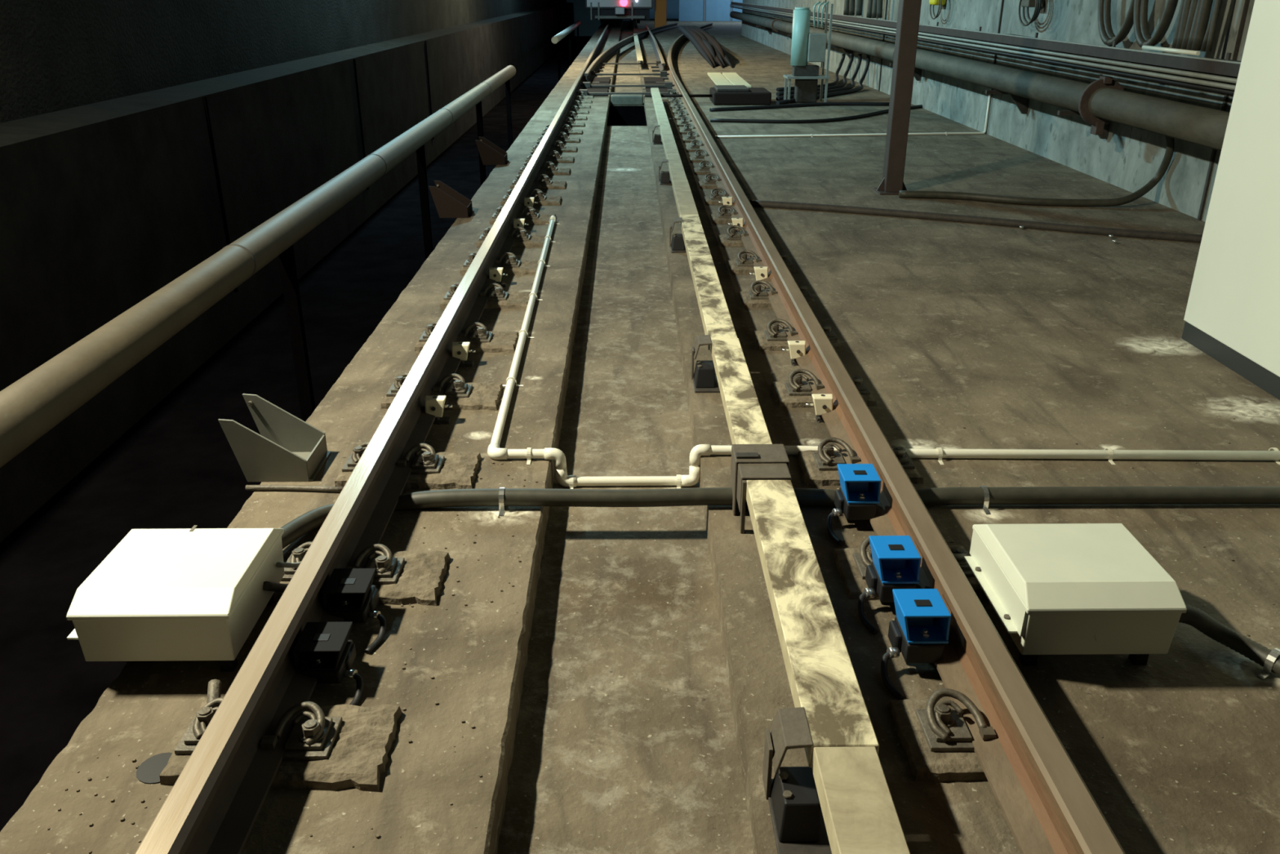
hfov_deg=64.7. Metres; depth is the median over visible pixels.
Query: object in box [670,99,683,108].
fastener
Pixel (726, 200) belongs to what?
block
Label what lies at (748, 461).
joint cover
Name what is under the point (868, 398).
fastener
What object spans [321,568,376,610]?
hood
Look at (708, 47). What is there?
cable
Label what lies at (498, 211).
fastener
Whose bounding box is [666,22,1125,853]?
steel rail
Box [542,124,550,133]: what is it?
fastener
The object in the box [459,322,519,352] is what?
fastener
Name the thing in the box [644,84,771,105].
machine
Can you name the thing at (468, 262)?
fastener
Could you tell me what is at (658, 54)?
rail
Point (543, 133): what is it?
fastener
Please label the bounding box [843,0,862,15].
cables
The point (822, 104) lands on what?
cable
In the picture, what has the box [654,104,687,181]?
board
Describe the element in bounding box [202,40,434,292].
trim
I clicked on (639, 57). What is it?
board
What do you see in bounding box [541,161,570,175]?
fastener
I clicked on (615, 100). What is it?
beam
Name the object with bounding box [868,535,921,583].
hood
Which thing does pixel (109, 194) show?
wall
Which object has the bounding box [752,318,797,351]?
fastener
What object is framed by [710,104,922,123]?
cable
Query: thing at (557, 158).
fastener
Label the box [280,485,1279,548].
conduit
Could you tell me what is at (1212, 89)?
conduit
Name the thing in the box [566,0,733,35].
wall
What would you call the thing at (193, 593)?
junction box
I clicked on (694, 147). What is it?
fastener
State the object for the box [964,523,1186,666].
junction box
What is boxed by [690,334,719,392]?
support bracket
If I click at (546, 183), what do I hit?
fastener
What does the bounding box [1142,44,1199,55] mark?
tube
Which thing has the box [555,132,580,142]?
fastener
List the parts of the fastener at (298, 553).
plate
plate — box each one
[650,66,666,68]
[654,76,668,79]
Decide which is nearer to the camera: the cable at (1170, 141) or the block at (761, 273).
the block at (761, 273)
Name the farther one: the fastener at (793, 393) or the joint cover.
the fastener at (793, 393)
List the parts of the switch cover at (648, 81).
plate, plate, plate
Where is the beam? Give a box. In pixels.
[610,94,643,105]
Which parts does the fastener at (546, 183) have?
plate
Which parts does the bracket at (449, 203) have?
plate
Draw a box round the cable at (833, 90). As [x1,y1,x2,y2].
[775,53,870,104]
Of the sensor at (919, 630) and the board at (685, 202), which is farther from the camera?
the board at (685, 202)
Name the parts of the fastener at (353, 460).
plate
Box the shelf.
[782,74,830,79]
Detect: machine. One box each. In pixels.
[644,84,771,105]
[782,1,833,103]
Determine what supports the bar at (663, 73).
on the floor
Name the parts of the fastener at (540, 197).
plate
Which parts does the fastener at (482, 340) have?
plate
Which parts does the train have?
buffer post, buffer post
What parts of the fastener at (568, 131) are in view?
plate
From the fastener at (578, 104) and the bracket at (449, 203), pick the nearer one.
the bracket at (449, 203)
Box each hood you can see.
[292,622,352,670]
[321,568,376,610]
[836,463,880,503]
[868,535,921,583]
[892,588,951,643]
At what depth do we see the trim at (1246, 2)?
6.93 m
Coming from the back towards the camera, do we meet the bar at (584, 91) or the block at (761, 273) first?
the bar at (584, 91)
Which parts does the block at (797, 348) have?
clamp arm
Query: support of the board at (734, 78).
on the floor
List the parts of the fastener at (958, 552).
plate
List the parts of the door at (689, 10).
frame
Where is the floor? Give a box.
[0,18,1279,853]
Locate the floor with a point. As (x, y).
(632, 692)
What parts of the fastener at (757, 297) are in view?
plate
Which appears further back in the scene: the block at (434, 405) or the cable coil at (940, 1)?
the cable coil at (940, 1)
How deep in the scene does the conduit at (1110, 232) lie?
6.92 m
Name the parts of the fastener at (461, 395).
plate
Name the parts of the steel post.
plate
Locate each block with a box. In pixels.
[424,395,452,424]
[451,342,475,367]
[488,267,507,287]
[513,218,528,233]
[524,197,537,212]
[718,196,733,211]
[728,217,743,232]
[749,266,768,284]
[782,340,805,365]
[805,393,832,422]
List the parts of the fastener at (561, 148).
plate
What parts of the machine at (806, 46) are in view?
leg, leg, leg, leg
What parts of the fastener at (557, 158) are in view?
plate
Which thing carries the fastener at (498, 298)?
on the floor
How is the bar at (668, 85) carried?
on the floor
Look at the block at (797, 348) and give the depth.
4.30 m
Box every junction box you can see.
[66,524,284,671]
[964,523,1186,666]
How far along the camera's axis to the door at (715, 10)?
50.91 m
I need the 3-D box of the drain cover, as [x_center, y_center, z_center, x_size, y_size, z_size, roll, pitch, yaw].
[-0.994,0.705,2.093,0.090,0.002,0.090,0,23,-1]
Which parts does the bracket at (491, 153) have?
plate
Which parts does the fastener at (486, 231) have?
plate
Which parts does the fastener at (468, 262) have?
plate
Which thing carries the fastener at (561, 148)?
on the floor
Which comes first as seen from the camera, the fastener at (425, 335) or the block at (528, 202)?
the fastener at (425, 335)
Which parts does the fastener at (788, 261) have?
plate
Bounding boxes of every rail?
[134,24,609,853]
[583,22,678,82]
[644,24,666,71]
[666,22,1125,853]
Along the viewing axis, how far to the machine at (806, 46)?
14.07 m
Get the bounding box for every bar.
[576,88,678,95]
[580,81,675,88]
[591,60,661,66]
[591,71,669,76]
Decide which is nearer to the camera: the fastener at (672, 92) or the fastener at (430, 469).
the fastener at (430, 469)
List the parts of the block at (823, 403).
clamp arm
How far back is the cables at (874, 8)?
15.65 m
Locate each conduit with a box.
[245,484,343,492]
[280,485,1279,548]
[715,88,991,137]
[729,5,1235,90]
[730,4,1237,83]
[730,6,1234,95]
[749,200,1202,243]
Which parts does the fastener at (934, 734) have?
plate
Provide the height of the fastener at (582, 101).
0.088 m
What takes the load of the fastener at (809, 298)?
on the floor
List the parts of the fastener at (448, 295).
plate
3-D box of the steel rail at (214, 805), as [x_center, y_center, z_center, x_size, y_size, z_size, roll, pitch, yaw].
[-1.031,-7.193,20.085,0.140,0.150,45.000,0,23,-1]
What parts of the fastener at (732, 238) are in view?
plate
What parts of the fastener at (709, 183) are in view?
plate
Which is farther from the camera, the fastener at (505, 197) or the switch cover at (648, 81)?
the switch cover at (648, 81)
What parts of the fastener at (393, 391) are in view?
plate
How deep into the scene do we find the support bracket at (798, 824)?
1.93 m
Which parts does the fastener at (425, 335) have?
plate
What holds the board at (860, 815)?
on the support bracket at (798, 824)
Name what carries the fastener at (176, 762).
on the floor
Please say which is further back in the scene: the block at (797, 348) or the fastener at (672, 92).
the fastener at (672, 92)
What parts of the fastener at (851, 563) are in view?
plate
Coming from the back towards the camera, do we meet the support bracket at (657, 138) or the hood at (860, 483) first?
the support bracket at (657, 138)
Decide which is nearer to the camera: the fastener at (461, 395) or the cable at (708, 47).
the fastener at (461, 395)
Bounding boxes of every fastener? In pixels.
[159,697,223,785]
[260,701,402,791]
[273,541,312,601]
[334,441,368,486]
[345,543,450,605]
[381,372,408,408]
[396,443,481,488]
[414,321,437,351]
[432,373,502,410]
[440,282,460,308]
[459,252,477,274]
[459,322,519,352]
[475,226,491,246]
[479,283,530,309]
[489,206,502,223]
[494,252,538,275]
[500,189,512,204]
[507,226,546,247]
[510,174,521,188]
[518,161,528,174]
[518,206,555,224]
[525,150,535,162]
[527,189,561,205]
[531,140,541,151]
[534,174,566,189]
[537,132,545,141]
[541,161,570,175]
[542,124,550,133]
[546,151,574,163]
[551,141,577,152]
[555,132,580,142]
[560,124,582,134]
[563,117,585,127]
[566,111,586,119]
[568,105,588,114]
[572,100,591,108]
[573,95,592,103]
[576,91,593,98]
[666,90,678,98]
[667,97,680,102]
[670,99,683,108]
[671,104,685,114]
[674,110,688,119]
[676,116,692,126]
[679,123,695,133]
[681,131,699,142]
[684,139,703,151]
[688,149,708,162]
[693,160,714,174]
[697,173,720,188]
[703,187,728,204]
[710,204,737,223]
[717,225,748,246]
[726,249,760,273]
[737,280,777,307]
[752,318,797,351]
[771,368,823,408]
[780,253,797,272]
[796,437,859,486]
[799,284,817,306]
[821,324,843,349]
[832,537,879,599]
[851,376,877,406]
[887,688,995,782]
[892,446,924,484]
[947,545,983,596]
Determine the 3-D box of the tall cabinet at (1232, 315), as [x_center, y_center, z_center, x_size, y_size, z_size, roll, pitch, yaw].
[2.860,-0.947,3.146,0.700,2.200,2.400,0,23,-1]
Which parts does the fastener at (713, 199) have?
plate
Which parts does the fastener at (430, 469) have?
plate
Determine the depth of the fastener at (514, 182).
8.23 m
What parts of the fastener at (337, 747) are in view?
plate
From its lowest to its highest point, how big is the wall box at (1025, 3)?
0.290 m
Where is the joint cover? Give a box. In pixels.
[729,444,791,533]
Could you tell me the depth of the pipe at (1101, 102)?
8.24 m
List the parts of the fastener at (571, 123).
plate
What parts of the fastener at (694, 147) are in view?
plate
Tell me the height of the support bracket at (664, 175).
0.172 m
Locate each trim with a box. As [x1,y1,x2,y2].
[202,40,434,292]
[820,0,1249,220]
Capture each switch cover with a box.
[586,77,610,96]
[644,77,667,92]
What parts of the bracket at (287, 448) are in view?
plate, plate, plate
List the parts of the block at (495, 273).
clamp arm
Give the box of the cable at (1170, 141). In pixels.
[898,136,1174,206]
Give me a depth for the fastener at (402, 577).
2.72 m
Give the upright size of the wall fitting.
0.280 m
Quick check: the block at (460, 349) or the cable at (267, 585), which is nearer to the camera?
the cable at (267, 585)
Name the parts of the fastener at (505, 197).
plate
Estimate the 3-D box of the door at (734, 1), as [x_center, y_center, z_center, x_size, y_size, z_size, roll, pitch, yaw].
[5.325,-21.722,50.650,1.330,2.600,0.150,0,23,-1]
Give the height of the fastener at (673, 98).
0.095 m
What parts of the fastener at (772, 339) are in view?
plate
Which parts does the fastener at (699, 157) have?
plate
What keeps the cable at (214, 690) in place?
on the floor
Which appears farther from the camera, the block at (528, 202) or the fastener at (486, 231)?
the block at (528, 202)
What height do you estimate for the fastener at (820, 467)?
0.095 m
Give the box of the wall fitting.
[928,0,946,5]
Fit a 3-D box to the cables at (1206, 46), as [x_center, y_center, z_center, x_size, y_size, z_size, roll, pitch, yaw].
[3.767,-3.043,6.478,0.055,1.201,0.099,0,23,-1]
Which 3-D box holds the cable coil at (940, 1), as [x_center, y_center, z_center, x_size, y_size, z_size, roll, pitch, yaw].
[3.756,-5.288,12.688,0.170,0.328,0.414,0,23,-1]
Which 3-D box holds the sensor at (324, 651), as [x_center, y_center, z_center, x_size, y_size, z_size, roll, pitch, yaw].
[-0.709,0.551,2.309,0.155,0.112,0.223,0,23,-1]
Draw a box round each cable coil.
[929,0,942,19]
[1017,0,1041,26]
[1097,0,1134,46]
[1133,0,1178,48]
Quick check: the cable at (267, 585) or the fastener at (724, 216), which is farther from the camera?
the fastener at (724, 216)
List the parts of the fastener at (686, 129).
plate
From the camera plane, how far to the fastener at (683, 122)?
11.92 m
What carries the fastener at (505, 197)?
on the floor
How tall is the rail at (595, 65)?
0.150 m
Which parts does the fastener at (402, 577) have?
plate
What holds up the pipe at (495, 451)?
on the floor
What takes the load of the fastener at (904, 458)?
on the floor
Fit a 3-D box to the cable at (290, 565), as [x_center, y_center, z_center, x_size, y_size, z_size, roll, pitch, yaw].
[-0.896,0.351,2.751,0.048,0.120,0.288,9,25,19]
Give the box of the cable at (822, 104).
[709,102,889,111]
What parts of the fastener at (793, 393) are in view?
plate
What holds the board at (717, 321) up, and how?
on the support bracket at (677, 245)
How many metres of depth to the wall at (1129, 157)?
9.38 m
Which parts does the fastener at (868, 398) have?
plate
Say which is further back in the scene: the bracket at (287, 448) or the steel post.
the steel post
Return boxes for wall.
[0,0,573,542]
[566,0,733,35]
[741,0,1254,222]
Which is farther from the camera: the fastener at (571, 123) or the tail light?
the tail light
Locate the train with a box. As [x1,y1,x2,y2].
[585,0,653,23]
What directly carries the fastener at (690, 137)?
on the floor
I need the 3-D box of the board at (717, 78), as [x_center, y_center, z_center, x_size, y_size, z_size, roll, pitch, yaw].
[1.319,-5.763,16.780,0.250,0.030,2.701,0,23,-1]
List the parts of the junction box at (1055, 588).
panel, lid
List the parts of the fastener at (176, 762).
plate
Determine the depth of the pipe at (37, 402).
4.51 m
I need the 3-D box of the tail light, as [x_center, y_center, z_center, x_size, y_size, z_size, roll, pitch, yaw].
[-0.650,-17.004,40.503,0.320,0.320,0.060,0,23,-1]
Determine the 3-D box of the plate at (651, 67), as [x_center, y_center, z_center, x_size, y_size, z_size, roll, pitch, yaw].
[0.437,-7.394,20.779,0.420,0.028,0.240,0,23,-1]
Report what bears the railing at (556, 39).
on the floor
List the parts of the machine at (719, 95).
rod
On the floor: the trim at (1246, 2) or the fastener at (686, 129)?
the fastener at (686, 129)
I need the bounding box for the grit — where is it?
[47,417,1274,853]
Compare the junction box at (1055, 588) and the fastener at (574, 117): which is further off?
the fastener at (574, 117)
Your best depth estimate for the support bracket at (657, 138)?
10.53 m
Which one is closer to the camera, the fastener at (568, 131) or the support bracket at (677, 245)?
the support bracket at (677, 245)
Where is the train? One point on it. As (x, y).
(602, 10)
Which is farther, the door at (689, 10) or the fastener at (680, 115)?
the door at (689, 10)
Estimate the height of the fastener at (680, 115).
0.095 m
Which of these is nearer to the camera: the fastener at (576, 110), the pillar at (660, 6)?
the fastener at (576, 110)
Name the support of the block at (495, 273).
attached to the steel rail at (214, 805)
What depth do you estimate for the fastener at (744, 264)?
5.79 m
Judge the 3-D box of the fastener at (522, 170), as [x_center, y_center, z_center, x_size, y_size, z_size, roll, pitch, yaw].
[-0.987,-2.280,8.886,0.157,0.087,0.241,0,23,-1]
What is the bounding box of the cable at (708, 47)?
[678,25,733,67]
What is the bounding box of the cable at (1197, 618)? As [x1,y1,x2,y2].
[1178,604,1279,678]
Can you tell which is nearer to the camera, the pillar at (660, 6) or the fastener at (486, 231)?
the fastener at (486, 231)
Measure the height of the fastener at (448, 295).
0.087 m
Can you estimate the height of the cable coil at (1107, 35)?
0.922 m
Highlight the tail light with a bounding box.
[619,0,627,6]
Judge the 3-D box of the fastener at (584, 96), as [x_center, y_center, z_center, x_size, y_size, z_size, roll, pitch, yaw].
[-0.818,-4.927,15.002,0.260,0.088,0.251,0,23,-1]
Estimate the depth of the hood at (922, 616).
2.37 m
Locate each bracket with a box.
[217,393,330,481]
[428,180,474,217]
[475,136,508,164]
[652,124,662,144]
[658,159,671,184]
[669,217,686,253]
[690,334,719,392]
[762,706,831,853]
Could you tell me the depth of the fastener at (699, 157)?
9.47 m
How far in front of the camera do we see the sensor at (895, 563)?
2.60 m
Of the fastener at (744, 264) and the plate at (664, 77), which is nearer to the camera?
the fastener at (744, 264)
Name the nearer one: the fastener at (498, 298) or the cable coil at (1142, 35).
the fastener at (498, 298)
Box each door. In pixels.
[678,0,705,21]
[705,0,732,21]
[732,0,742,21]
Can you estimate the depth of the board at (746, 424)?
3.57 m
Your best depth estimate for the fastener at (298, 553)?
2.74 m
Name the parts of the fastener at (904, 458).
plate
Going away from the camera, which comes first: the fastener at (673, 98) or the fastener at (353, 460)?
the fastener at (353, 460)
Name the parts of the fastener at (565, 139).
plate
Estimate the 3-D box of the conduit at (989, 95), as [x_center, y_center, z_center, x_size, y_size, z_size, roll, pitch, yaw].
[2.333,-3.422,11.006,3.046,0.501,0.090,-2,24,-6]
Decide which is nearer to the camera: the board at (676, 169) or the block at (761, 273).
the block at (761, 273)
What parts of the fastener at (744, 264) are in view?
plate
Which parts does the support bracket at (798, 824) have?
clamp plate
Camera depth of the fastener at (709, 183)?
8.24 m
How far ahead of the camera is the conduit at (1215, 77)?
8.03 m
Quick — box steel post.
[873,0,921,195]
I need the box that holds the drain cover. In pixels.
[136,752,172,783]
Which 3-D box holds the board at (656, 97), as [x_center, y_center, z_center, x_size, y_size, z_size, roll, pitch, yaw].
[0.224,-4.437,13.622,0.110,0.055,2.280,0,23,-1]
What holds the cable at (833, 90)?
on the floor
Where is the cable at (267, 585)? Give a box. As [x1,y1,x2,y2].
[262,581,288,592]
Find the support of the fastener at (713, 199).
on the floor
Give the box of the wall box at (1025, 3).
[1021,0,1044,7]
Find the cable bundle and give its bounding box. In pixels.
[851,15,1240,62]
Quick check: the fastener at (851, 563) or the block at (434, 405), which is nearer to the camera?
the fastener at (851, 563)
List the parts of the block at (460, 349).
clamp arm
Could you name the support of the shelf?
attached to the machine at (806, 46)
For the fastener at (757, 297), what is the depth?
5.17 m
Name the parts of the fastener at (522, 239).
plate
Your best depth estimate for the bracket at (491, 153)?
9.27 m
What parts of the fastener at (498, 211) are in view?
plate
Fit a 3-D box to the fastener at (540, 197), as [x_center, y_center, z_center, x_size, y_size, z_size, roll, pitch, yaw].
[-0.725,-1.744,7.646,0.260,0.088,0.251,0,23,-1]
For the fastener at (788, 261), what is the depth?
5.79 m
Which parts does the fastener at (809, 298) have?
plate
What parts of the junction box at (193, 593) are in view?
lid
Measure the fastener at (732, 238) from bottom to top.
0.095 m
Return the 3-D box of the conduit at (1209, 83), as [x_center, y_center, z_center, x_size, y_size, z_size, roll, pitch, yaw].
[3.360,-6.875,17.227,0.028,0.027,39.000,0,23,-1]
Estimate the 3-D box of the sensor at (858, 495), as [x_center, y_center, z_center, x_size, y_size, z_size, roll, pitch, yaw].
[0.630,0.226,2.992,0.155,0.165,0.223,0,23,-1]
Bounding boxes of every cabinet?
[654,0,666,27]
[1181,0,1279,399]
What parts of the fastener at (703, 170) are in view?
plate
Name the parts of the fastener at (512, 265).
plate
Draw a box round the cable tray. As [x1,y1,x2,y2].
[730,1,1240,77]
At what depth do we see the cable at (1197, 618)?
2.41 m
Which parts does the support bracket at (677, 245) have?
clamp plate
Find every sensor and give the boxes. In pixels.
[292,622,363,705]
[321,568,386,653]
[826,463,880,546]
[857,535,921,635]
[880,588,951,699]
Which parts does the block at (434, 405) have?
clamp arm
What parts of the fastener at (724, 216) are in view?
plate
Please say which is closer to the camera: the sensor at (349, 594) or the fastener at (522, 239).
the sensor at (349, 594)
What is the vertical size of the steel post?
4.600 m
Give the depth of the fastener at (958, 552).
2.73 m
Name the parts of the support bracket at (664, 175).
clamp plate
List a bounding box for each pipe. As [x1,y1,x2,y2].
[0,65,515,467]
[487,215,1279,488]
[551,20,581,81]
[729,11,1229,151]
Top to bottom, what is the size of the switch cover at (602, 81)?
0.030 m
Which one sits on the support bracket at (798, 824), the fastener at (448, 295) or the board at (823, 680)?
the board at (823, 680)
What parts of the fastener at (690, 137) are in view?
plate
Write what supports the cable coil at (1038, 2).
hanging from the wall at (1129, 157)
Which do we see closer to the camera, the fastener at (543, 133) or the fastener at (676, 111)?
the fastener at (543, 133)
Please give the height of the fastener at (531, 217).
0.088 m
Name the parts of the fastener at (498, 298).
plate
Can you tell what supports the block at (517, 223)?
attached to the steel rail at (214, 805)
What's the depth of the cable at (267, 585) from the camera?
2.54 m
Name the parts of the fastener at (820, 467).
plate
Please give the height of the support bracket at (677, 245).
0.172 m
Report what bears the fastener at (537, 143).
on the floor
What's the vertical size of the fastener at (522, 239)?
0.088 m
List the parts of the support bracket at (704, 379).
clamp plate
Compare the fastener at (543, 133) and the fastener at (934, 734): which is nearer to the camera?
the fastener at (934, 734)
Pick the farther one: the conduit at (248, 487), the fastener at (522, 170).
the fastener at (522, 170)
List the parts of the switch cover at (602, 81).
plate, plate, plate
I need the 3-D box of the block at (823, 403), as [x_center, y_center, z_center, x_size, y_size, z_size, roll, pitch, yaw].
[0.673,-0.057,3.758,0.114,0.124,0.061,0,23,-1]
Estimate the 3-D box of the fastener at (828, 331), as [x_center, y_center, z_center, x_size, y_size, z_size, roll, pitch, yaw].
[0.830,-0.432,4.616,0.157,0.087,0.241,0,23,-1]
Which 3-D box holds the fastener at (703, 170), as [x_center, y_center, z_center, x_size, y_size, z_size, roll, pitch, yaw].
[0.565,-2.287,8.892,0.187,0.095,0.242,0,23,-1]
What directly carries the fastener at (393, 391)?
on the floor
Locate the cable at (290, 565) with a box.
[275,561,301,568]
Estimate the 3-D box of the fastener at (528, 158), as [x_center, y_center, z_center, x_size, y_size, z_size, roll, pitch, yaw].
[-0.995,-2.546,9.500,0.157,0.087,0.241,0,23,-1]
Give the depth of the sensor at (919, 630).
2.36 m
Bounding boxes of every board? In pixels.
[633,33,643,62]
[650,88,663,106]
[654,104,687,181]
[671,179,698,217]
[680,214,737,350]
[707,72,732,84]
[710,337,772,444]
[722,72,751,87]
[746,480,879,767]
[812,746,910,853]
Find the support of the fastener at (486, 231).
on the floor
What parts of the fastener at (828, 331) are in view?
plate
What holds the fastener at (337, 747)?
on the floor
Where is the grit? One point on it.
(122, 819)
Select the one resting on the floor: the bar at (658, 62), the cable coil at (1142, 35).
the bar at (658, 62)
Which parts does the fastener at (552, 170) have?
plate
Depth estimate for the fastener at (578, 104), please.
13.72 m
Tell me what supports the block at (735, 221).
attached to the steel rail at (1047, 806)
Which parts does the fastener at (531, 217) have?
plate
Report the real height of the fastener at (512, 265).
0.088 m
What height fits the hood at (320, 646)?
0.053 m

